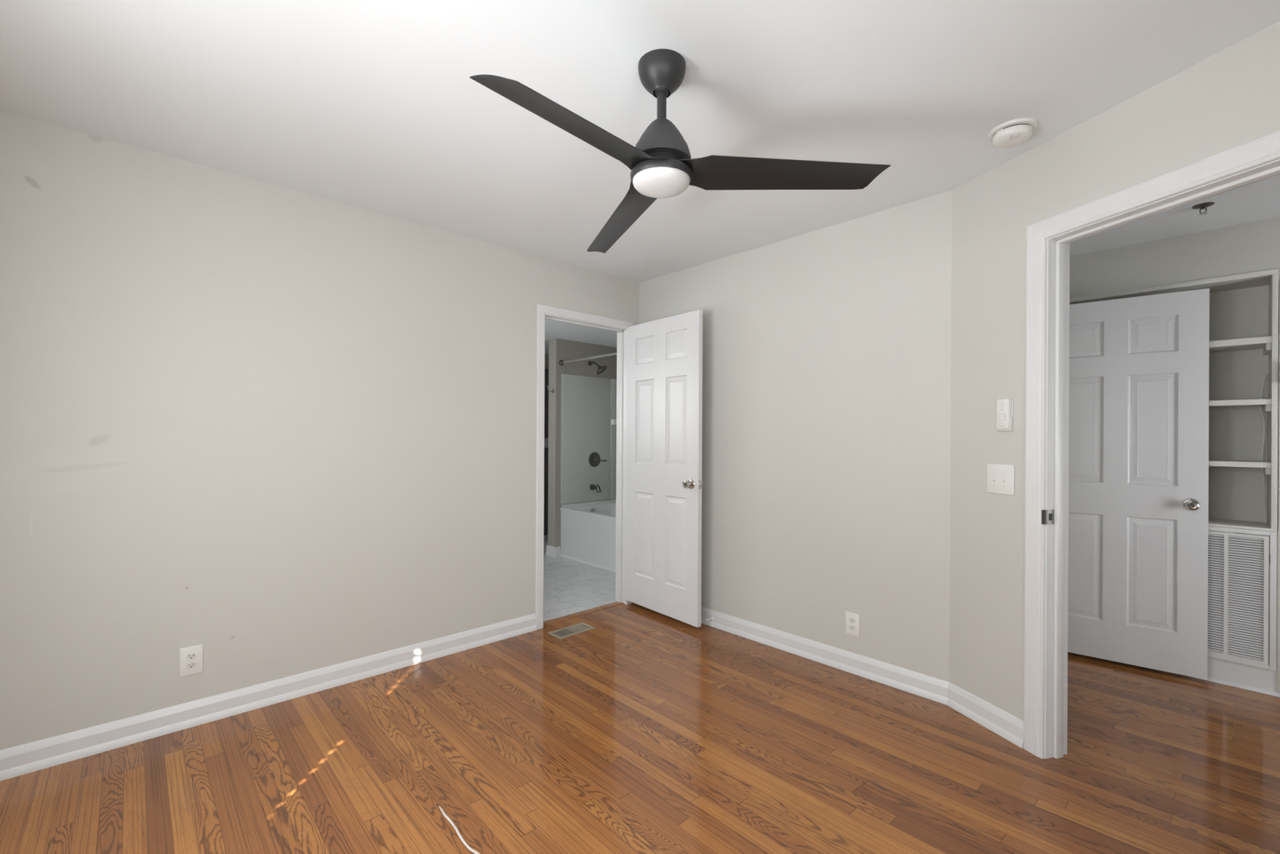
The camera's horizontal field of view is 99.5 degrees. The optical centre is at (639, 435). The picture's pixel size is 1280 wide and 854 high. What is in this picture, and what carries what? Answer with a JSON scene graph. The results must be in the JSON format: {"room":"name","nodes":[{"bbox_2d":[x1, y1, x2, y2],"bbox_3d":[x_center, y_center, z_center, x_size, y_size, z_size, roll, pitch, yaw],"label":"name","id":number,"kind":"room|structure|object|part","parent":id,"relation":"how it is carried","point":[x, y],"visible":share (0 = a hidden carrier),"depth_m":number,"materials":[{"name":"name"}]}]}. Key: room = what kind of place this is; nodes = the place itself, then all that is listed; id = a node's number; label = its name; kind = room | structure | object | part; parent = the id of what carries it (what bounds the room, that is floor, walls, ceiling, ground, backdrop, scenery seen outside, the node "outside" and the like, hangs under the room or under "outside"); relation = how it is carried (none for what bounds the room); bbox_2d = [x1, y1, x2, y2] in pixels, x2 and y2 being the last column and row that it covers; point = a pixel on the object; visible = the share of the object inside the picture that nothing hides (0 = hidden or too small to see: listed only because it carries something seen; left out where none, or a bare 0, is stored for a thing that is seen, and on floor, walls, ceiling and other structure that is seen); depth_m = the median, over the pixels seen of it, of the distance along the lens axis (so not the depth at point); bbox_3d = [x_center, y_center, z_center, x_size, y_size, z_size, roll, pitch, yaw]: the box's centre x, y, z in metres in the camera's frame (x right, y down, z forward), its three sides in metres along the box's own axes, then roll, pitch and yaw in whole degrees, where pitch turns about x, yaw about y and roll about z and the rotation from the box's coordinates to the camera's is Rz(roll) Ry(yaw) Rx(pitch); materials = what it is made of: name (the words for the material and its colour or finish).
{"room":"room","nodes":[
{"label":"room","id":0,"kind":"room"},
{"bbox_2d":[0,110,639,750],"bbox_3d":[-1.294,0.029,3.032,3.630,2.460,0.110,0,0,-43],"label":"wall","id":1,"kind":"structure","parent":0,"point":[281,432],"depth_m":2.45,"materials":[{"name":"paint"}]},
{"bbox_2d":[179,644,203,676],"bbox_3d":[-1.943,0.974,2.346,0.078,0.122,0.008,0,0,-43],"label":"wall outlet","id":2,"kind":"object","parent":1,"relation":"attached to","point":[191,658],"visible":1,"depth_m":2.35,"materials":[{"name":"white plastic"}]},
{"bbox_2d":[186,653,196,659],"bbox_3d":[-1.942,0.955,2.345,0.034,0.024,0.003,0,0,-43],"label":"receptacle","id":3,"kind":"object","parent":2,"relation":"attached to","point":[188,655],"depth_m":2.34,"materials":[{"name":"white plastic"}]},
{"bbox_2d":[186,662,196,668],"bbox_3d":[-1.942,0.994,2.345,0.034,0.024,0.003,0,0,-43],"label":"receptacle","id":4,"kind":"object","parent":2,"relation":"attached to","point":[188,664],"depth_m":2.34,"materials":[{"name":"white plastic"}]},
{"bbox_2d":[0,613,537,781],"bbox_3d":[-1.628,1.205,2.635,2.608,0.104,0.021,0,0,-43],"label":"baseboard","id":5,"kind":"structure","parent":1,"relation":"attached to","point":[15,761],"depth_m":2.43,"materials":[{"name":"white paint"}]},
{"bbox_2d":[535,303,633,629],"bbox_3d":[-0.405,0.202,3.859,0.841,2.124,0.127,0,0,-43],"label":"door frame","id":6,"kind":"structure","parent":1,"relation":"attached to","point":[544,312],"depth_m":3.81,"materials":[{"name":"white paint"}]},
{"bbox_2d":[625,309,703,626],"bbox_3d":[0.148,0.209,3.786,0.150,2.045,0.776,0,0,-39],"label":"door","id":7,"kind":"structure","parent":1,"relation":"in","point":[664,482],"depth_m":3.73,"materials":[{"name":"white paint"}]},
{"bbox_3d":[0.311,0.315,3.515,0.058,0.065,0.065,0,0,-39],"label":"knob","id":8,"kind":"part","parent":7,"relation":"part of","materials":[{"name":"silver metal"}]},
{"bbox_2d":[544,353,548,369],"bbox_3d":[-2.058,0.118,5.943,2.960,2.275,0.100,0,0,-43],"label":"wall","id":9,"kind":"structure","parent":0,"point":[546,356],"depth_m":6.71,"materials":[{"name":"paint"}]},
{"bbox_2d":[543,541,617,621],"bbox_3d":[-1.143,1.290,5.042,3.070,0.060,2.675,0,0,-43],"label":"floor","id":10,"kind":"structure","parent":0,"point":[570,586],"depth_m":4.52,"materials":[{"name":"tile"}]},
{"bbox_2d":[543,368,548,542],"bbox_3d":[-1.178,0.234,6.524,0.820,2.052,0.218,0,0,-43],"label":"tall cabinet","id":11,"kind":"object","parent":10,"relation":"on","point":[546,371],"visible":0.12,"depth_m":6.44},
{"bbox_3d":[-1.113,0.660,6.452,0.820,1.030,0.016,0,0,-43],"label":"door","id":12,"kind":"part","parent":11,"relation":"part of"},
{"bbox_3d":[-1.107,-0.377,6.452,0.820,0.805,0.016,0,0,-43],"label":"door","id":13,"kind":"part","parent":11,"relation":"part of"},
{"bbox_3d":[-1.109,0.085,6.451,0.820,0.114,0.018,0,0,-43],"label":"rail","id":14,"kind":"part","parent":11,"relation":"part of","materials":[{"name":"grey metal"}]},
{"bbox_2d":[560,498,616,572],"bbox_3d":[-0.030,0.996,5.365,0.778,0.540,1.548,0,0,-43],"label":"bathtub","id":15,"kind":"object","parent":10,"relation":"on","point":[588,529],"visible":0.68,"depth_m":5.37,"materials":[{"name":"white ceramic"}]},
{"bbox_2d":[561,502,616,517],"bbox_3d":[-0.025,0.948,5.369,0.764,0.376,1.548,0,0,-43],"label":"basin","id":16,"kind":"object","parent":15,"relation":"in","point":[588,509],"depth_m":5.80,"materials":[{"name":"white ceramic"}]},
{"bbox_2d":[544,319,617,354],"bbox_3d":[-1.143,-1.045,5.055,3.070,0.060,2.640,0,0,-43],"label":"ceiling","id":17,"kind":"structure","parent":0,"point":[553,329],"depth_m":5.41,"materials":[{"name":"paint"}]},
{"bbox_2d":[547,337,617,548],"bbox_3d":[-0.620,0.125,5.965,0.832,2.275,0.136,0,0,-43],"label":"bathroom wall","id":18,"kind":"structure","parent":0,"point":[559,349],"depth_m":5.69,"materials":[{"name":"paint"}]},
{"bbox_2d":[545,545,555,557],"bbox_3d":[-0.937,1.209,5.674,0.021,0.104,0.160,0,0,-43],"label":"baseboard","id":19,"kind":"structure","parent":18,"relation":"attached to","point":[550,551],"depth_m":5.67,"materials":[{"name":"white paint"}]},
{"bbox_2d":[554,546,560,557],"bbox_3d":[-0.858,1.209,5.640,0.071,0.104,0.021,0,0,-43],"label":"baseboard","id":20,"kind":"structure","parent":18,"relation":"attached to","point":[557,552],"depth_m":5.64,"materials":[{"name":"white paint"}]},
{"bbox_2d":[559,352,617,365],"bbox_3d":[-0.293,-0.762,5.110,0.060,0.060,1.554,0,0,-43],"label":"shower rod","id":21,"kind":"object","parent":18,"relation":"attached to","point":[562,362],"visible":0.59,"depth_m":5.36,"materials":[{"name":"metal"}]},
{"bbox_2d":[587,360,607,374],"bbox_3d":[-0.445,-0.742,5.891,0.141,0.158,0.207,0,0,-43],"label":"shower","id":22,"kind":"object","parent":18,"relation":"attached to","point":[601,369],"visible":1,"depth_m":5.86,"materials":[{"name":"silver metal"}]},
{"bbox_2d":[0,602,1279,853],"bbox_3d":[1.087,1.302,1.577,5.320,0.060,5.320,0,0,-43],"label":"floor","id":23,"kind":"structure","parent":0,"point":[644,730],"depth_m":2.07,"materials":[{"name":"brown wood"}]},
{"bbox_2d":[439,805,479,853],"bbox_3d":[-0.554,1.260,1.696,0.020,0.007,0.381,0,0,-44],"label":"string","id":24,"kind":"object","parent":23,"relation":"on","point":[450,820],"visible":1,"depth_m":1.71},
{"bbox_2d":[547,622,595,639],"bbox_3d":[-0.442,1.261,3.509,0.280,0.005,0.138,0,0,-43],"label":"floor vent","id":25,"kind":"object","parent":23,"relation":"in","point":[576,628],"visible":1,"depth_m":3.50,"materials":[{"name":"beige metal"}]},
{"bbox_2d":[553,624,589,636],"bbox_3d":[-0.442,1.260,3.509,0.236,0.001,0.098,0,0,-43],"label":"grille","id":26,"kind":"object","parent":25,"relation":"attached to","point":[574,629],"depth_m":3.50,"materials":[{"name":"beige metal"}]},
{"bbox_2d":[543,601,623,625],"bbox_3d":[-0.411,1.262,3.859,0.731,0.004,0.058,0,0,-43],"label":"threshold","id":27,"kind":"object","parent":23,"relation":"on","point":[594,609],"visible":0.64,"depth_m":3.84,"materials":[{"name":"brown wood"}]},
{"bbox_2d":[0,0,1279,282],"bbox_3d":[-0.071,-1.204,1.656,3.740,0.060,3.782,0,0,-43],"label":"ceiling","id":28,"kind":"structure","parent":0,"point":[375,105],"depth_m":1.83,"materials":[{"name":"paint"}]},
{"bbox_2d":[469,48,890,253],"bbox_3d":[-0.041,-0.974,1.662,1.116,0.400,1.172,0,0,-43],"label":"ceiling fan","id":29,"kind":"object","parent":28,"relation":"hanging from","point":[661,165],"visible":1,"depth_m":1.66,"materials":[{"name":"black metal"}]},
{"bbox_3d":[-0.143,-0.813,1.442,0.147,0.076,0.664,0,0,38],"label":"blade","id":30,"kind":"part","parent":29,"relation":"part of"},
{"bbox_3d":[-0.066,-0.812,2.039,0.147,0.076,0.664,0,0,-22],"label":"blade","id":31,"kind":"part","parent":29,"relation":"part of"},
{"bbox_3d":[0.412,-0.810,1.674,0.664,0.076,0.147,0,0,8],"label":"blade","id":32,"kind":"part","parent":29,"relation":"part of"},
{"bbox_2d":[987,117,1037,147],"bbox_3d":[1.420,-1.143,2.066,0.156,0.048,0.156,0,0,-43],"label":"smoke detector","id":33,"kind":"object","parent":28,"relation":"attached to","point":[1011,133],"visible":1,"depth_m":2.03,"materials":[{"name":"white plastic"}]},
{"bbox_2d":[639,190,951,681],"bbox_3d":[0.778,0.040,3.397,0.110,2.460,2.196,0,0,-43],"label":"wall","id":34,"kind":"structure","parent":0,"point":[826,369],"depth_m":3.00,"materials":[{"name":"paint"}]},
{"bbox_2d":[701,606,949,704],"bbox_3d":[0.718,1.218,3.359,0.021,0.104,2.176,0,0,-43],"label":"baseboard","id":35,"kind":"structure","parent":34,"relation":"attached to","point":[922,685],"depth_m":2.98,"materials":[{"name":"white paint"}]},
{"bbox_2d":[845,610,859,636],"bbox_3d":[1.144,1.013,2.916,0.008,0.122,0.078,0,0,-43],"label":"wall outlet","id":36,"kind":"object","parent":34,"relation":"attached to","point":[852,620],"visible":1,"depth_m":2.91,"materials":[{"name":"white plastic"}]},
{"bbox_2d":[848,617,855,622],"bbox_3d":[1.142,0.993,2.914,0.003,0.024,0.034,0,0,-43],"label":"receptacle","id":37,"kind":"object","parent":36,"relation":"attached to","point":[851,620],"depth_m":2.91,"materials":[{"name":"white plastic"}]},
{"bbox_2d":[848,624,855,630],"bbox_3d":[1.142,1.032,2.914,0.003,0.024,0.034,0,0,-43],"label":"receptacle","id":38,"kind":"object","parent":36,"relation":"attached to","point":[851,627],"depth_m":2.91,"materials":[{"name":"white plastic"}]},
{"bbox_2d":[949,21,1279,720],"bbox_3d":[1.762,0.045,1.818,0.115,2.460,1.610,0,0,-17],"label":"wall","id":39,"kind":"structure","parent":0,"point":[1230,99],"depth_m":2.28,"materials":[{"name":"paint"}]},
{"bbox_2d":[946,682,1023,748],"bbox_3d":[1.514,1.222,2.390,0.021,0.104,0.376,0,0,-17],"label":"baseboard","id":40,"kind":"structure","parent":39,"relation":"attached to","point":[998,721],"depth_m":2.37,"materials":[{"name":"white paint"}]},
{"bbox_2d":[986,463,1014,495],"bbox_3d":[1.546,0.185,2.322,0.009,0.128,0.125,0,0,-16],"label":"switch","id":41,"kind":"object","parent":39,"relation":"attached to","point":[1000,477],"visible":1,"depth_m":2.31,"materials":[{"name":"white plastic"}]},
{"bbox_2d":[996,398,1013,430],"bbox_3d":[1.546,-0.089,2.298,0.025,0.135,0.065,0,0,-17],"label":"remote","id":42,"kind":"object","parent":39,"relation":"attached to","point":[1004,406],"visible":1,"depth_m":2.28,"materials":[{"name":"white plastic"}]},
{"bbox_2d":[1023,129,1279,758],"bbox_3d":[1.768,0.211,1.787,0.148,2.129,0.924,0,0,-17],"label":"door frame","id":43,"kind":"structure","parent":39,"relation":"attached to","point":[1048,240],"depth_m":2.14,"materials":[{"name":"white paint"}]},
{"bbox_3d":[1.613,0.321,2.140,0.055,0.057,0.008,0,0,-9],"label":"strike plate","id":44,"kind":"part","parent":43,"relation":"part of","materials":[{"name":"silver metal"}]},
{"bbox_2d":[1069,216,1279,531],"bbox_3d":[3.499,0.102,2.382,0.100,2.365,3.200,0,0,-43],"label":"wall","id":45,"kind":"structure","parent":0,"point":[1253,246],"depth_m":2.92,"materials":[{"name":"paint"}]},
{"bbox_2d":[1067,288,1210,679],"bbox_3d":[2.658,0.247,3.027,0.740,2.015,0.152,0,0,39],"label":"door","id":46,"kind":"structure","parent":45,"relation":"in","point":[1139,504],"depth_m":2.95,"materials":[{"name":"white paint"}]},
{"bbox_3d":[2.859,0.359,2.805,0.065,0.065,0.058,0,0,39],"label":"knob","id":47,"kind":"part","parent":46,"relation":"part of","materials":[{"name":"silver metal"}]},
{"bbox_2d":[1069,268,1278,531],"bbox_3d":[2.921,-0.162,3.123,0.301,1.326,0.966,0,0,-43],"label":"shelves","id":48,"kind":"object","parent":45,"relation":"attached to","point":[1243,320],"visible":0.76,"depth_m":2.92,"materials":[{"name":"white paint"}]},
{"bbox_3d":[2.862,-0.813,3.050,0.102,0.024,0.946,0,0,-43],"label":"rail","id":49,"kind":"part","parent":48,"relation":"part of","materials":[{"name":"white paint"}]},
{"bbox_3d":[2.917,0.145,3.120,0.269,0.026,0.926,0,0,-43],"label":"shelf","id":50,"kind":"part","parent":48,"relation":"part of","materials":[{"name":"white paint"}]},
{"bbox_3d":[2.918,-0.171,3.120,0.269,0.027,0.926,0,0,-43],"label":"shelf","id":51,"kind":"part","parent":48,"relation":"part of","materials":[{"name":"white paint"}]},
{"bbox_3d":[2.920,-0.481,3.120,0.269,0.032,0.926,0,0,-43],"label":"shelf","id":52,"kind":"part","parent":48,"relation":"part of","materials":[{"name":"white paint"}]},
{"bbox_2d":[1259,370,1269,523],"bbox_3d":[3.282,0.059,2.848,0.018,0.798,0.035,0,0,-43],"label":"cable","id":53,"kind":"object","parent":48,"relation":"on","point":[1268,371],"visible":0.9,"depth_m":2.85,"materials":[{"name":"white plastic"}]},
{"bbox_3d":[3.161,-0.166,2.699,0.062,1.267,0.020,0,0,-43],"label":"post","id":54,"kind":"part","parent":48,"relation":"part of","materials":[{"name":"white paint"}]},
{"bbox_2d":[1189,525,1279,697],"bbox_3d":[2.852,0.876,2.987,0.029,0.809,1.036,0,0,-43],"label":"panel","id":55,"kind":"object","parent":45,"relation":"attached to","point":[1260,680],"depth_m":2.74,"materials":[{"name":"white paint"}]},
{"bbox_3d":[2.844,1.272,2.982,0.014,0.017,1.036,0,0,-43],"label":"shoe moulding","id":56,"kind":"part","parent":55,"relation":"part of","materials":[{"name":"white paint"}]},
{"bbox_2d":[1207,525,1276,671],"bbox_3d":[2.930,0.817,2.894,0.012,0.687,0.610,0,0,-43],"label":"return air grille","id":57,"kind":"object","parent":55,"relation":"attached to","point":[1242,562],"visible":0.38,"depth_m":2.75,"materials":[{"name":"white metal"}]},
{"bbox_2d":[1277,281,1279,693],"bbox_3d":[3.171,0.260,2.648,0.014,2.045,0.064,0,0,-43],"label":"trim","id":58,"kind":"structure","parent":45,"relation":"attached to","point":[1278,582],"depth_m":2.67,"materials":[{"name":"white paint"}]},
{"bbox_2d":[1069,174,1279,256],"bbox_3d":[2.817,-1.114,1.736,2.600,0.060,3.200,0,0,-43],"label":"ceiling","id":59,"kind":"structure","parent":0,"point":[1260,200],"depth_m":2.71,"materials":[{"name":"paint"}]},
{"bbox_2d":[1191,201,1214,215],"bbox_3d":[2.651,-1.065,2.550,0.074,0.041,0.074,0,0,-43],"label":"sprinkler head","id":60,"kind":"object","parent":59,"relation":"attached to","point":[1202,206],"visible":1,"depth_m":2.54},
{"bbox_3d":[2.651,-1.061,2.550,0.021,0.030,0.018,0,0,7],"label":"frame","id":61,"kind":"part","parent":60,"relation":"part of","materials":[{"name":"silver metal"}]},
{"bbox_3d":[-0.032,0.128,6.028,0.110,2.275,2.750,0,0,-43],"label":"wall","id":62,"kind":"structure","parent":0,"visible":0},
{"bbox_2d":[560,373,616,504],"bbox_3d":[-0.022,0.038,5.370,0.763,1.365,1.546,0,0,-43],"label":"shower surround","id":63,"kind":"object","parent":62,"relation":"attached to","point":[588,403],"visible":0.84,"depth_m":5.90,"materials":[{"name":"plastic"}]},
{"bbox_2d":[589,484,601,493],"bbox_3d":[-0.475,0.571,5.894,0.068,0.095,0.147,0,0,-43],"label":"tub spout","id":64,"kind":"object","parent":63,"relation":"attached to","point":[593,486],"visible":1,"depth_m":5.88,"materials":[{"name":"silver metal"}]},
{"bbox_2d":[588,452,606,466],"bbox_3d":[-0.465,0.262,5.964,0.212,0.164,0.056,0,0,-43],"label":"shower valve","id":65,"kind":"object","parent":63,"relation":"attached to","point":[594,459],"visible":1,"depth_m":5.94,"materials":[{"name":"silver metal"}]},
{"bbox_3d":[-0.479,0.262,5.944,0.062,0.062,0.042,0,0,-43],"label":"handle","id":66,"kind":"part","parent":65,"relation":"part of","materials":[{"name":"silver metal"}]},
{"bbox_3d":[-0.302,0.037,6.149,0.083,1.365,0.008,0,0,-43],"label":"corner panel","id":67,"kind":"part","parent":63,"relation":"part of","materials":[{"name":"plastic"}]},
{"bbox_2d":[611,419,616,424],"bbox_3d":[-0.269,-0.155,6.118,0.077,0.060,0.080,0,0,-43],"label":"soap shelf","id":68,"kind":"object","parent":63,"relation":"attached to","point":[613,421],"depth_m":6.11,"materials":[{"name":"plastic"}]}
]}

